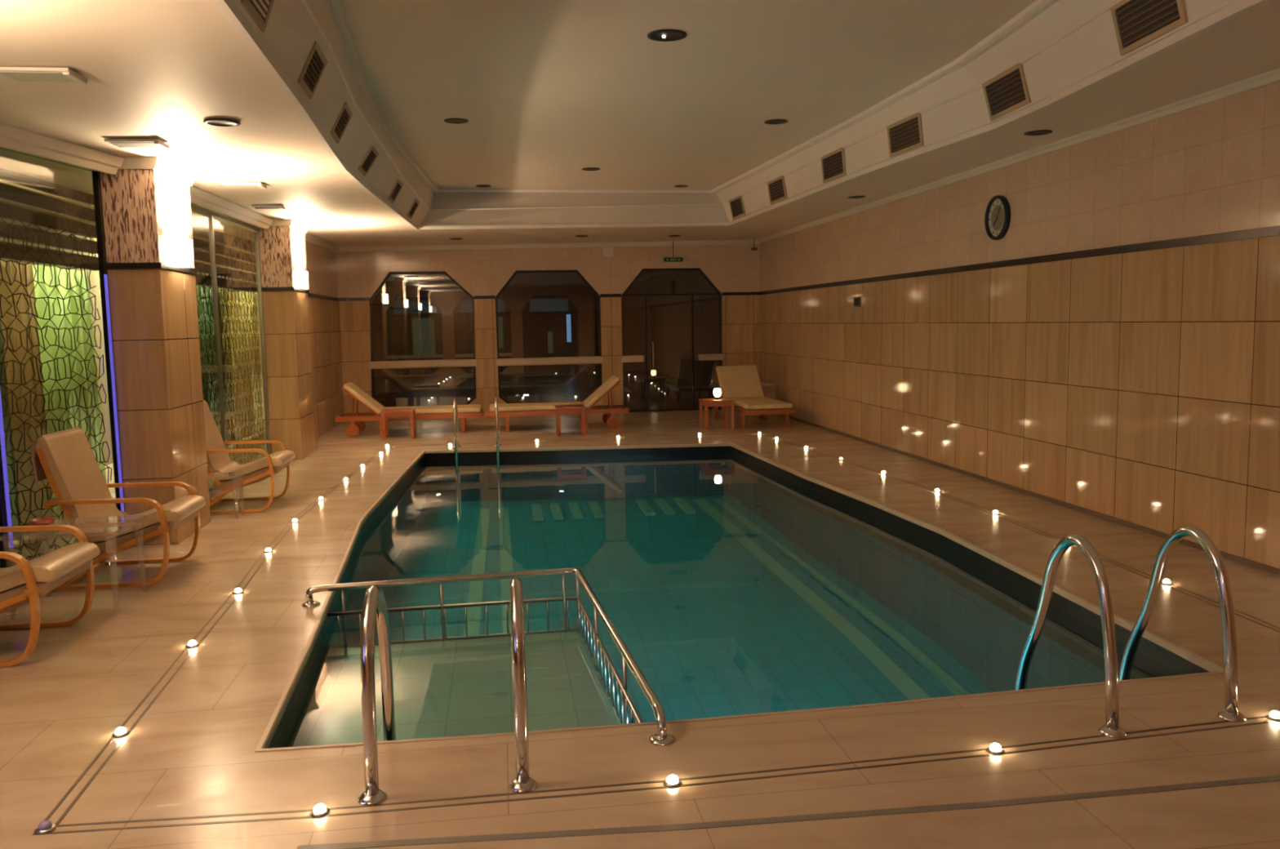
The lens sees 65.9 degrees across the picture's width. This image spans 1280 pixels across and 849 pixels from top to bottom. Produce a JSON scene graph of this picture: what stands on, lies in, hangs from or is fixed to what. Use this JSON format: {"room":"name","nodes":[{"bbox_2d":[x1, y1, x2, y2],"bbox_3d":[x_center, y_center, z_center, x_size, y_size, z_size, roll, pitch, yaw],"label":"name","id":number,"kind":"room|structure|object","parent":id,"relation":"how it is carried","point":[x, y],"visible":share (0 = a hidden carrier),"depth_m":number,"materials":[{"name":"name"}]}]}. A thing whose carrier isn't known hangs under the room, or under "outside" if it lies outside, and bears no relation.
{"room":"indoor swimming pool","nodes":[
{"label":"indoor swimming pool","id":0,"kind":"room"},
{"bbox_2d":[0,200,203,465],"bbox_3d":[-5.644,-0.518,6.491,0.150,3.000,19.276,-2,6,-8],"label":"wall","id":1,"kind":"structure","parent":0,"point":[95,275],"depth_m":11.44,"materials":[{"name":"brown"}]},
{"bbox_2d":[0,182,208,240],"bbox_3d":[-4.730,-2.041,6.467,2.050,0.100,19.276,-2,6,-8],"label":"ceiling","id":2,"kind":"structure","parent":0,"point":[44,194],"depth_m":10.51,"materials":[{"name":"white paint"}]},
{"bbox_2d":[201,240,257,293],"bbox_3d":[-4.714,-0.538,6.520,1.900,3.000,19.076,-2,6,-8],"label":"wall","id":3,"kind":"structure","parent":0,"point":[216,243],"depth_m":15.65,"materials":[{"name":"brown"}]},
{"bbox_2d":[0,123,124,174],"bbox_3d":[-3.713,-1.603,5.017,0.100,0.150,3.762,-1,6,2],"label":"trim","id":4,"kind":"structure","parent":3,"relation":"attached to","point":[12,138],"depth_m":6.19,"materials":[{"name":"paint"}]},
{"bbox_2d":[0,146,124,568],"bbox_3d":[-3.839,-0.273,5.161,0.060,2.720,3.762,-1,6,2],"label":"window","id":5,"kind":"structure","parent":3,"relation":"in","point":[96,181],"depth_m":6.92,"materials":[{"name":"brown metal"}]},
{"bbox_2d":[0,389,13,547],"bbox_3d":[-3.767,0.004,5.828,0.020,1.470,0.020,0,6,14],"label":"tube","id":6,"kind":"object","parent":5,"relation":"attached to","point":[2,429],"visible":1,"depth_m":5.85,"materials":[{"name":"blue"}]},
{"bbox_2d":[0,216,111,566],"bbox_3d":[-3.871,-0.094,5.178,0.007,2.210,3.715,-1,6,2],"label":"lattice screen","id":7,"kind":"object","parent":5,"relation":"attached to","point":[20,548],"visible":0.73,"depth_m":6.37,"materials":[{"name":"black metal"}]},
{"bbox_2d":[103,274,124,511],"bbox_3d":[-3.723,-0.129,7.009,0.020,1.850,0.020,0,6,14],"label":"tube","id":8,"kind":"object","parent":5,"relation":"attached to","point":[105,278],"visible":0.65,"depth_m":6.99,"materials":[{"name":"blue"}]},
{"bbox_2d":[191,203,271,497],"bbox_3d":[-4.144,-0.737,9.704,0.060,2.720,3.770,-2,6,-8],"label":"window","id":9,"kind":"structure","parent":3,"relation":"in","point":[211,214],"depth_m":9.78,"materials":[{"name":"silver metal"}]},
{"bbox_2d":[194,262,264,485],"bbox_3d":[-4.174,-0.518,9.720,0.007,2.148,3.731,-2,6,-8],"label":"lattice screen","id":10,"kind":"object","parent":9,"relation":"attached to","point":[256,357],"visible":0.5,"depth_m":10.43,"materials":[{"name":"black metal"}]},
{"bbox_2d":[305,240,343,439],"bbox_3d":[-4.828,-1.351,14.400,0.300,3.000,3.956,-2,6,-8],"label":"wall","id":11,"kind":"structure","parent":0,"point":[324,321],"depth_m":14.83,"materials":[{"name":"stone"}]},
{"bbox_2d":[304,233,339,252],"bbox_3d":[-4.661,-2.657,14.242,0.070,0.155,3.856,-2,6,-8],"label":"trim","id":12,"kind":"structure","parent":11,"relation":"attached to","point":[308,237],"depth_m":14.55,"materials":[{"name":"paint"}]},
{"bbox_2d":[336,244,760,417],"bbox_3d":[-1.514,-1.715,16.854,7.461,3.100,0.220,-2,6,-8],"label":"wall","id":13,"kind":"structure","parent":0,"point":[728,268],"depth_m":16.68,"materials":[{"name":"beige ceramic"}]},
{"bbox_2d":[368,271,476,407],"bbox_3d":[-3.640,-1.337,16.541,1.760,2.410,0.175,-2,6,-8],"label":"window","id":14,"kind":"structure","parent":13,"relation":"in","point":[423,327],"depth_m":16.59,"materials":[{"name":"clear glass"}]},
{"bbox_2d":[337,240,759,252],"bbox_3d":[-1.518,-3.018,16.575,7.261,0.190,0.070,-2,6,-8],"label":"trim","id":15,"kind":"structure","parent":13,"relation":"attached to","point":[721,242],"depth_m":16.56,"materials":[{"name":"paint"}]},
{"bbox_2d":[337,292,759,301],"bbox_3d":[-1.507,-2.164,16.697,7.261,0.050,0.022,-2,6,-8],"label":"trim","id":16,"kind":"structure","parent":13,"relation":"attached to","point":[723,293],"depth_m":16.81,"materials":[{"name":"black stone"}]},
{"bbox_2d":[495,270,603,403],"bbox_3d":[-1.542,-1.405,16.833,1.800,2.410,0.175,-2,6,-8],"label":"window","id":17,"kind":"structure","parent":13,"relation":"in","point":[548,331],"depth_m":16.88,"materials":[{"name":"clear glass"}]},
{"bbox_2d":[621,268,723,412],"bbox_3d":[0.557,-1.460,17.130,1.780,2.461,0.170,-2,6,-8],"label":"door","id":18,"kind":"structure","parent":13,"relation":"in","point":[672,327],"depth_m":17.18,"materials":[{"name":"clear glass"}]},
{"bbox_2d":[421,453,734,464],"bbox_3d":[-0.113,0.824,8.294,4.310,0.001,8.890,-2,6,-8],"label":"wall","id":19,"kind":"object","parent":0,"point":[428,461],"visible":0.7,"depth_m":12.38,"materials":[{"name":"black tile"}]},
{"bbox_2d":[0,408,1279,848],"bbox_3d":[-1.615,0.852,7.122,10.711,0.001,19.916,-2,6,-8],"label":"floor","id":20,"kind":"structure","parent":0,"point":[192,753],"depth_m":3.75,"materials":[{"name":"tile"}]},
{"bbox_2d":[34,820,56,834],"bbox_3d":[-1.866,1.258,3.099,0.060,0.029,0.060,-2,6,-8],"label":"light","id":21,"kind":"object","parent":20,"relation":"on","point":[45,826],"visible":1,"depth_m":3.09,"materials":[{"name":"silver"}]},
{"bbox_2d":[0,524,99,666],"bbox_3d":[-3.215,0.642,4.875,0.828,0.937,0.675,-2,6,-8],"label":"lounge chair","id":22,"kind":"object","parent":20,"relation":"on","point":[21,584],"visible":1,"depth_m":4.75,"materials":[{"name":"brown wood"}]},
{"bbox_2d":[0,542,99,591],"bbox_3d":[-3.107,0.740,4.900,0.612,0.176,0.550,-2,6,-8],"label":"seat cushion","id":23,"kind":"object","parent":22,"relation":"on","point":[53,569],"depth_m":4.81,"materials":[{"name":"beige fabric"}]},
{"bbox_2d":[31,426,205,590],"bbox_3d":[-3.282,0.496,6.297,0.828,0.937,0.675,-2,6,-8],"label":"lounge chair","id":24,"kind":"object","parent":20,"relation":"on","point":[66,458],"visible":0.91,"depth_m":6.08,"materials":[{"name":"brown wood"}]},
{"bbox_2d":[35,429,119,527],"bbox_3d":[-3.537,0.360,6.247,0.254,0.630,0.544,-2,6,-8],"label":"cushion","id":25,"kind":"object","parent":24,"relation":"on","point":[66,458],"depth_m":6.13,"materials":[{"name":"beige leather"}]},
{"bbox_2d":[78,494,205,542],"bbox_3d":[-3.173,0.594,6.323,0.612,0.176,0.550,-2,6,-8],"label":"seat cushion","id":26,"kind":"object","parent":24,"relation":"on","point":[101,527],"depth_m":6.11,"materials":[{"name":"beige leather"}]},
{"bbox_2d":[100,156,210,545],"bbox_3d":[-3.648,-0.564,7.458,0.490,2.820,0.930,-2,6,-8],"label":"column","id":27,"kind":"structure","parent":20,"relation":"on","point":[153,307],"depth_m":7.10,"materials":[{"name":"tile"}]},
{"bbox_2d":[165,235,193,267],"bbox_3d":[-3.427,-1.293,7.416,0.083,0.200,0.530,-2,6,-8],"label":"wall sconce","id":28,"kind":"object","parent":27,"relation":"attached to","point":[179,249],"visible":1,"depth_m":7.26,"materials":[{"name":"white glass"}]},
{"bbox_2d":[208,471,244,490],"bbox_3d":[-3.476,0.594,8.193,0.360,0.360,0.260,-2,6,-8],"label":"table","id":29,"kind":"object","parent":20,"relation":"on","point":[230,475],"visible":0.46,"depth_m":8.17,"materials":[{"name":"clear glass"}]},
{"bbox_2d":[203,399,295,514],"bbox_3d":[-3.508,0.256,8.662,0.828,0.937,0.675,-2,6,-8],"label":"lounge chair","id":30,"kind":"object","parent":20,"relation":"on","point":[219,460],"visible":0.66,"depth_m":8.46,"materials":[{"name":"beige fabric"}]},
{"bbox_2d":[203,400,231,470],"bbox_3d":[-3.763,0.119,8.612,0.254,0.630,0.544,-2,6,-8],"label":"cushion","id":31,"kind":"object","parent":30,"relation":"on","point":[214,441],"depth_m":8.67,"materials":[{"name":"beige fabric"}]},
{"bbox_2d":[210,449,295,479],"bbox_3d":[-3.399,0.354,8.687,0.612,0.176,0.550,-2,6,-8],"label":"seat cushion","id":32,"kind":"object","parent":30,"relation":"on","point":[256,469],"depth_m":8.48,"materials":[{"name":"beige leather"}]},
{"bbox_2d":[258,218,315,459],"bbox_3d":[-4.301,-1.027,12.033,0.490,2.823,1.020,-2,6,-8],"label":"column","id":33,"kind":"structure","parent":20,"relation":"on","point":[282,251],"depth_m":11.63,"materials":[{"name":"tile"}]},
{"bbox_2d":[295,270,308,288],"bbox_3d":[-4.080,-1.754,11.992,0.083,0.200,0.530,-2,6,-8],"label":"wall sconce","id":34,"kind":"object","parent":33,"relation":"attached to","point":[302,278],"visible":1,"depth_m":11.82,"materials":[{"name":"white glass"}]},
{"bbox_2d":[310,803,329,817],"bbox_3d":[-1.028,1.234,3.175,0.060,0.029,0.060,-2,6,-8],"label":"light","id":35,"kind":"object","parent":20,"relation":"on","point":[320,810],"visible":1,"depth_m":3.16,"materials":[{"name":"beige glass"}]},
{"bbox_2d":[357,584,395,804],"bbox_3d":[-0.923,1.017,3.493,0.096,0.912,0.596,-2,6,-8],"label":"pool handrail","id":36,"kind":"object","parent":20,"relation":"on","point":[375,605],"visible":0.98,"depth_m":3.27,"materials":[{"name":"silver metal"}]},
{"bbox_2d":[380,407,416,439],"bbox_3d":[-3.374,-0.013,13.851,0.440,0.400,0.420,-2,6,-8],"label":"wooden side table","id":37,"kind":"object","parent":20,"relation":"on","point":[386,413],"visible":1,"depth_m":13.67,"materials":[{"name":"red wood"}]},
{"bbox_2d":[334,382,483,436],"bbox_3d":[-3.353,-0.256,14.479,2.082,0.753,0.740,-2,6,-8],"label":"sun lounger","id":38,"kind":"object","parent":20,"relation":"on","point":[357,420],"visible":0.9,"depth_m":14.23,"materials":[{"name":"red wood"}]},
{"bbox_2d":[342,382,384,413],"bbox_3d":[-4.005,-0.389,14.373,0.513,0.442,0.596,-2,6,-8],"label":"backrest cushion","id":39,"kind":"object","parent":38,"relation":"on","point":[356,393],"depth_m":14.13,"materials":[{"name":"beige fabric"}]},
{"bbox_2d":[379,404,480,414],"bbox_3d":[-3.061,-0.222,14.525,1.420,0.065,0.600,-2,6,-8],"label":"seat cushion","id":40,"kind":"object","parent":38,"relation":"on","point":[421,410],"depth_m":14.30,"materials":[{"name":"beige fabric"}]},
{"bbox_2d":[453,397,461,473],"bbox_3d":[-2.306,0.117,12.413,0.096,0.919,0.576,-2,6,-8],"label":"pool handrail","id":41,"kind":"object","parent":20,"relation":"on","point":[455,400],"visible":1,"depth_m":12.17,"materials":[{"name":"silver metal"}]},
{"bbox_2d":[494,395,502,471],"bbox_3d":[-1.801,0.100,12.483,0.096,0.919,0.576,-2,6,-8],"label":"pool handrail","id":42,"kind":"object","parent":20,"relation":"on","point":[497,445],"visible":1,"depth_m":12.23,"materials":[{"name":"silver metal"}]},
{"bbox_2d":[508,577,537,792],"bbox_3d":[-0.433,1.001,3.561,0.096,0.912,0.596,-2,6,-8],"label":"pool handrail","id":43,"kind":"object","parent":20,"relation":"on","point":[522,783],"visible":1,"depth_m":3.31,"materials":[{"name":"silver metal"}]},
{"bbox_2d":[486,375,629,431],"bbox_3d":[-1.235,-0.325,14.774,2.082,0.753,0.740,-2,6,-8],"label":"sun lounger","id":44,"kind":"object","parent":20,"relation":"on","point":[504,410],"visible":0.88,"depth_m":14.55,"materials":[{"name":"beige fabric"}]},
{"bbox_2d":[488,401,586,411],"bbox_3d":[-1.526,-0.272,14.738,1.420,0.065,0.600,-2,6,-8],"label":"seat cushion","id":45,"kind":"object","parent":44,"relation":"on","point":[533,406],"depth_m":14.47,"materials":[{"name":"beige fabric"}]},
{"bbox_2d":[582,375,619,407],"bbox_3d":[-0.589,-0.501,14.849,0.513,0.442,0.596,-2,6,-8],"label":"backrest cushion","id":46,"kind":"object","parent":44,"relation":"on","point":[606,387],"depth_m":14.59,"materials":[{"name":"beige fabric"}]},
{"bbox_2d":[555,404,585,435],"bbox_3d":[-0.980,-0.063,13.913,0.400,0.400,0.420,-2,6,-8],"label":"wooden side table","id":47,"kind":"object","parent":20,"relation":"on","point":[577,408],"visible":1,"depth_m":13.73,"materials":[{"name":"red wood"}]},
{"bbox_2d":[32,433,1279,835],"bbox_3d":[-0.078,0.692,8.408,5.576,0.004,10.206,-2,6,-8],"label":"trim","id":48,"kind":"structure","parent":20,"relation":"on","point":[122,725],"depth_m":3.44,"materials":[{"name":"brown stone"}]},
{"bbox_2d":[54,433,1279,826],"bbox_3d":[-0.078,0.692,8.408,5.488,0.004,10.118,-2,6,-8],"label":"trim","id":49,"kind":"structure","parent":20,"relation":"on","point":[123,738],"depth_m":3.48,"materials":[{"name":"brown stone"}]},
{"bbox_2d":[698,397,734,430],"bbox_3d":[1.110,-0.155,14.334,0.440,0.420,0.440,-2,6,-8],"label":"wooden side table","id":50,"kind":"object","parent":20,"relation":"on","point":[726,402],"visible":1,"depth_m":14.15,"materials":[{"name":"red wood"}]},
{"bbox_2d":[254,443,1224,751],"bbox_3d":[-0.115,0.718,8.284,4.334,0.036,8.915,-2,6,-8],"label":"trim","id":51,"kind":"structure","parent":20,"relation":"attached to","point":[1214,668],"depth_m":4.93,"materials":[{"name":"beige stone"}]},
{"bbox_2d":[711,364,795,429],"bbox_3d":[1.683,-0.436,14.936,0.800,0.835,2.032,-2,6,-9],"label":"sun lounger","id":52,"kind":"object","parent":20,"relation":"on","point":[740,384],"visible":0.84,"depth_m":15.40,"materials":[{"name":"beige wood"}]},
{"bbox_2d":[715,364,764,398],"bbox_3d":[1.573,-0.657,15.577,0.656,0.523,0.502,-2,6,-9],"label":"backrest cushion","id":53,"kind":"object","parent":52,"relation":"on","point":[734,381],"depth_m":15.55,"materials":[{"name":"beige fabric"}]},
{"bbox_2d":[724,396,792,408],"bbox_3d":[1.728,-0.325,14.679,0.660,0.065,1.420,-2,6,-9],"label":"seat cushion","id":54,"kind":"object","parent":52,"relation":"on","point":[740,402],"depth_m":14.26,"materials":[{"name":"beige fabric"}]},
{"bbox_2d":[296,774,1279,848],"bbox_3d":[1.520,1.199,3.253,5.132,0.012,0.124,-2,6,-8],"label":"trim","id":55,"kind":"structure","parent":20,"relation":"on","point":[1269,778],"depth_m":3.08,"materials":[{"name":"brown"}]},
{"bbox_2d":[1014,533,1127,737],"bbox_3d":[1.710,1.067,3.998,0.096,1.297,0.760,-2,6,-8],"label":"pool handrail","id":56,"kind":"object","parent":20,"relation":"on","point":[1112,729],"visible":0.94,"depth_m":3.72,"materials":[{"name":"silver metal"}]},
{"bbox_2d":[1118,524,1246,722],"bbox_3d":[2.224,1.045,4.115,0.096,1.297,0.760,-2,6,-8],"label":"pool handrail","id":57,"kind":"object","parent":20,"relation":"on","point":[1231,713],"visible":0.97,"depth_m":3.84,"materials":[{"name":"silver metal"}]},
{"bbox_2d":[0,0,1279,247],"bbox_3d":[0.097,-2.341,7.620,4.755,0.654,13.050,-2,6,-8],"label":"ceiling","id":58,"kind":"structure","parent":0,"point":[291,33],"depth_m":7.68,"materials":[{"name":"white paint"}]},
{"bbox_2d":[0,66,88,84],"bbox_3d":[-2.757,-1.603,4.551,0.320,0.028,0.220,-2,6,-8],"label":"recessed light","id":59,"kind":"object","parent":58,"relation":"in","point":[24,74],"visible":1,"depth_m":4.51,"materials":[{"name":"paint"}]},
{"bbox_2d":[0,71,75,82],"bbox_3d":[-2.757,-1.600,4.552,0.280,0.004,0.180,-2,6,-8],"label":"diffuser","id":60,"kind":"object","parent":59,"relation":"attached to","point":[15,76],"depth_m":4.53,"materials":[{"name":"grey plastic"}]},
{"bbox_2d":[0,168,98,271],"bbox_3d":[-4.609,-1.574,6.798,0.050,0.800,4.200,-2,6,-8],"label":"blind","id":61,"kind":"object","parent":58,"relation":"hanging from","point":[9,193],"visible":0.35,"depth_m":7.88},
{"bbox_2d":[0,317,22,542],"bbox_3d":[-4.515,-0.064,6.177,0.129,2.060,2.253,-2,6,-8],"label":"curtain","id":62,"kind":"object","parent":61,"relation":"hanging from","point":[15,521],"visible":0.36,"depth_m":7.24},
{"bbox_2d":[0,260,54,534],"bbox_3d":[-4.722,-0.204,7.574,0.123,2.060,0.550,-2,6,-8],"label":"screen","id":63,"kind":"object","parent":61,"relation":"hanging from","point":[22,305],"visible":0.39,"depth_m":7.54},
{"bbox_2d":[32,264,106,519],"bbox_3d":[-4.839,-0.286,8.387,0.128,2.060,1.060,-2,6,-8],"label":"panel","id":64,"kind":"object","parent":61,"relation":"hanging from","point":[83,349],"visible":0.5,"depth_m":8.34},
{"bbox_2d":[103,138,169,149],"bbox_3d":[-3.197,-1.780,6.288,0.320,0.028,0.220,-2,6,-8],"label":"recessed light","id":65,"kind":"object","parent":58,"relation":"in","point":[117,143],"visible":1,"depth_m":6.23,"materials":[{"name":"paint"}]},
{"bbox_2d":[108,142,159,147],"bbox_3d":[-3.197,-1.778,6.288,0.280,0.004,0.180,-2,6,-8],"label":"diffuser","id":66,"kind":"object","parent":65,"relation":"attached to","point":[118,144],"depth_m":6.26,"materials":[{"name":"white plastic"}]},
{"bbox_2d":[203,118,240,126],"bbox_3d":[-2.435,-1.756,5.760,0.200,0.011,0.200,-2,6,-8],"label":"recessed light","id":67,"kind":"object","parent":58,"relation":"in","point":[214,122],"visible":1,"depth_m":5.75,"materials":[{"name":"silver metal"}]},
{"bbox_2d":[191,223,257,293],"bbox_3d":[-5.501,-2.205,13.053,0.050,0.800,4.900,-2,6,-8],"label":"blind","id":68,"kind":"object","parent":58,"relation":"hanging from","point":[228,240],"visible":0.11,"depth_m":13.11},
{"bbox_2d":[195,285,230,445],"bbox_3d":[-5.345,-0.647,11.963,0.128,2.060,2.000,-2,6,-8],"label":"curtain","id":69,"kind":"object","parent":68,"relation":"hanging from","point":[201,317],"visible":0.09,"depth_m":12.36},
{"bbox_2d":[219,288,265,444],"bbox_3d":[-5.668,-0.876,14.239,0.131,2.060,2.580,-2,6,-8],"label":"curtain","id":70,"kind":"object","parent":68,"relation":"hanging from","point":[235,291],"visible":0.39,"depth_m":13.93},
{"bbox_2d":[189,186,273,229],"bbox_3d":[-4.020,-2.111,9.584,0.100,0.174,3.770,-2,6,-8],"label":"trim","id":71,"kind":"structure","parent":58,"relation":"attached to","point":[200,197],"depth_m":9.61,"materials":[{"name":"paint"}]},
{"bbox_2d":[220,182,266,189],"bbox_3d":[-3.353,-2.020,8.373,0.320,0.028,0.220,-2,6,-8],"label":"recessed light","id":72,"kind":"object","parent":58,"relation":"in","point":[261,185],"visible":1,"depth_m":8.30,"materials":[{"name":"paint"}]},
{"bbox_2d":[240,0,274,32],"bbox_3d":[-1.560,-1.783,4.065,0.091,0.221,0.400,-2,6,-9],"label":"ceiling vent","id":73,"kind":"object","parent":58,"relation":"in","point":[262,25],"visible":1,"depth_m":4.13,"materials":[{"name":"beige metal"}]},
{"bbox_2d":[297,40,327,99],"bbox_3d":[-1.768,-1.909,5.342,0.110,0.214,0.400,-2,6,-10],"label":"ceiling vent","id":74,"kind":"object","parent":58,"relation":"in","point":[314,66],"visible":1,"depth_m":5.33,"materials":[{"name":"brown metal"}]},
{"bbox_2d":[329,101,352,144],"bbox_3d":[-2.037,-2.053,6.741,0.118,0.212,0.401,-2,6,-11],"label":"ceiling vent","id":75,"kind":"object","parent":58,"relation":"in","point":[344,116],"visible":1,"depth_m":6.73,"materials":[{"name":"brown metal"}]},
{"bbox_2d":[357,145,379,176],"bbox_3d":[-2.289,-2.220,8.332,0.137,0.202,0.401,-2,6,-8],"label":"ceiling vent","id":76,"kind":"object","parent":58,"relation":"in","point":[372,153],"visible":1,"depth_m":8.32,"materials":[{"name":"brown metal"}]},
{"bbox_2d":[328,0,1059,193],"bbox_3d":[0.055,-2.658,7.684,4.500,0.055,12.910,-2,6,-8],"label":"trim","id":77,"kind":"structure","parent":58,"relation":"attached to","point":[1036,8],"depth_m":7.93,"materials":[{"name":"white paint"}]},
{"bbox_2d":[301,0,1122,210],"bbox_3d":[0.167,-2.408,7.588,4.498,0.137,12.840,-2,6,-8],"label":"trim","id":78,"kind":"structure","parent":58,"relation":"attached to","point":[305,2],"depth_m":7.70,"materials":[{"name":"white paint"}]},
{"bbox_2d":[728,195,745,219],"bbox_3d":[1.330,-2.971,13.543,0.069,0.268,0.610,-2,6,-10],"label":"ceiling vent","id":79,"kind":"object","parent":58,"relation":"in","point":[736,205],"visible":1,"depth_m":13.52,"materials":[{"name":"brown"}]},
{"bbox_2d":[211,0,1273,230],"bbox_3d":[0.119,-2.094,7.522,4.815,0.207,12.862,-2,6,-8],"label":"trim","id":80,"kind":"structure","parent":58,"relation":"attached to","point":[228,9],"depth_m":6.25,"materials":[{"name":"white paint"}]},
{"bbox_2d":[767,175,786,204],"bbox_3d":[1.635,-2.797,11.808,0.055,0.269,0.610,-2,6,-10],"label":"ceiling vent","id":81,"kind":"object","parent":58,"relation":"in","point":[776,187],"visible":1,"depth_m":11.79,"materials":[{"name":"brown metal"}]},
{"bbox_2d":[821,146,846,183],"bbox_3d":[1.953,-2.614,9.993,0.039,0.270,0.610,-2,6,-10],"label":"ceiling vent","id":82,"kind":"object","parent":58,"relation":"in","point":[833,164],"visible":1,"depth_m":9.98,"materials":[{"name":"brown metal"}]},
{"bbox_2d":[886,111,924,157],"bbox_3d":[2.249,-2.454,8.397,0.045,0.270,0.610,-2,6,-11],"label":"ceiling vent","id":83,"kind":"object","parent":58,"relation":"in","point":[905,135],"visible":1,"depth_m":8.38,"materials":[{"name":"brown metal"}]},
{"bbox_2d":[982,62,1031,121],"bbox_3d":[2.534,-2.299,6.850,0.083,0.266,0.610,-1,6,-4],"label":"ceiling vent","id":84,"kind":"object","parent":58,"relation":"in","point":[1007,91],"visible":1,"depth_m":6.83,"materials":[{"name":"brown metal"}]},
{"bbox_2d":[1110,0,1188,56],"bbox_3d":[2.613,-2.116,5.093,0.082,0.266,0.610,-1,6,-2],"label":"ceiling vent","id":85,"kind":"object","parent":58,"relation":"in","point":[1136,23],"visible":1,"depth_m":5.13,"materials":[{"name":"beige metal"}]},
{"bbox_2d":[374,494,992,723],"bbox_3d":[-0.101,1.524,8.367,4.310,0.347,8.890,-2,6,-8],"label":"floor","id":86,"kind":"structure","parent":0,"point":[713,631],"depth_m":8.35,"materials":[{"name":"teal tile"}]},
{"bbox_2d":[292,631,619,746],"bbox_3d":[-0.858,1.693,4.779,1.550,0.680,2.120,-2,6,-8],"label":"shelf","id":87,"kind":"object","parent":86,"relation":"on","point":[457,687],"visible":0.33,"depth_m":4.94,"materials":[{"name":"tile"}]},
{"bbox_2d":[301,568,675,746],"bbox_3d":[-0.462,1.122,5.063,2.807,0.385,1.308,5,8,44],"label":"guard rail","id":88,"kind":"object","parent":87,"relation":"on","point":[661,738],"visible":0.89,"depth_m":5.61,"materials":[{"name":"silver metal"}]},
{"bbox_2d":[340,0,1035,190],"bbox_3d":[0.055,-2.675,7.682,4.440,0.001,12.850,-2,6,-8],"label":"ceiling","id":89,"kind":"structure","parent":0,"point":[548,91],"depth_m":7.51,"materials":[{"name":"white paint"}]},
{"bbox_2d":[647,29,686,41],"bbox_3d":[0.176,-2.542,6.479,0.260,0.021,0.260,-2,6,-8],"label":"recessed light","id":90,"kind":"object","parent":89,"relation":"in","point":[662,35],"visible":1,"depth_m":6.47,"materials":[{"name":"black metal"}]},
{"bbox_2d":[288,462,1144,746],"bbox_3d":[-0.104,1.317,8.345,4.310,0.763,8.890,-2,6,-8],"label":"wall","id":91,"kind":"structure","parent":0,"point":[988,644],"depth_m":8.93,"materials":[{"name":"blue tile"}]},
{"bbox_2d":[463,508,489,635],"bbox_3d":[-1.520,1.408,9.264,0.126,0.218,5.602,-2,6,-7],"label":"trim","id":92,"kind":"structure","parent":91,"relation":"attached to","point":[475,593],"depth_m":9.36,"materials":[{"name":"teal tile"}]},
{"bbox_2d":[498,507,513,633],"bbox_3d":[-1.252,1.399,9.302,0.123,0.218,5.601,-2,6,-8],"label":"trim","id":93,"kind":"structure","parent":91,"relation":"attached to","point":[505,549],"depth_m":9.82,"materials":[{"name":"teal tile"}]},
{"bbox_2d":[531,497,696,520],"bbox_3d":[-0.344,1.013,11.879,1.890,0.035,0.900,-2,6,-8],"label":"trim","id":94,"kind":"structure","parent":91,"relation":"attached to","point":[597,512],"depth_m":11.76,"materials":[{"name":"teal tile"}]},
{"bbox_2d":[267,445,1209,748],"bbox_3d":[-0.113,0.841,8.298,4.370,0.206,8.954,-2,6,-8],"label":"pool edge","id":95,"kind":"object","parent":91,"relation":"attached to","point":[1151,660],"depth_m":7.48,"materials":[{"name":"black tile"}]},
{"bbox_2d":[693,498,930,699],"bbox_3d":[1.397,1.442,8.771,0.221,0.289,7.408,-2,6,-10],"label":"trim","id":96,"kind":"structure","parent":91,"relation":"attached to","point":[892,672],"depth_m":8.02,"materials":[{"name":"teal tile"}]},
{"bbox_2d":[712,497,969,695],"bbox_3d":[1.667,1.433,8.810,0.197,0.289,7.410,-2,6,-10],"label":"trim","id":97,"kind":"structure","parent":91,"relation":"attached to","point":[923,660],"depth_m":8.11,"materials":[{"name":"teal tile"}]},
{"bbox_2d":[724,463,1137,679],"bbox_3d":[1.885,0.932,8.449,0.261,0.040,8.432,-2,6,-9],"label":"trim","id":98,"kind":"structure","parent":91,"relation":"attached to","point":[1091,661],"depth_m":6.84,"materials":[{"name":"blue tile"}]},
{"bbox_2d":[760,80,1279,568],"bbox_3d":[3.502,-0.881,7.910,0.150,3.100,19.576,-2,6,-8],"label":"wall","id":99,"kind":"structure","parent":0,"point":[1139,388],"depth_m":7.72,"materials":[{"name":"tile"}]},
{"bbox_2d":[984,195,1010,239],"bbox_3d":[3.227,-1.867,8.931,0.050,0.400,0.400,-2,6,-8],"label":"wall clock","id":100,"kind":"object","parent":99,"relation":"attached to","point":[997,212],"visible":1,"depth_m":8.92,"materials":[{"name":"black plastic"}]},
{"bbox_2d":[757,67,1279,243],"bbox_3d":[3.389,-2.230,7.606,0.070,0.110,19.276,-2,6,-8],"label":"trim","id":101,"kind":"structure","parent":99,"relation":"attached to","point":[1273,76],"depth_m":7.62,"materials":[{"name":"paint"}]},
{"bbox_2d":[759,225,1279,294],"bbox_3d":[3.440,-1.325,7.704,0.022,0.056,19.276,-2,6,-8],"label":"trim","id":102,"kind":"structure","parent":99,"relation":"attached to","point":[1272,231],"depth_m":7.69,"materials":[{"name":"tile"}]},
{"bbox_2d":[779,413,1279,575],"bbox_3d":[3.476,0.660,7.910,0.022,0.035,19.276,-2,6,-8],"label":"baseboard","id":103,"kind":"structure","parent":99,"relation":"attached to","point":[1226,555],"depth_m":7.98,"materials":[{"name":"brown stone"}]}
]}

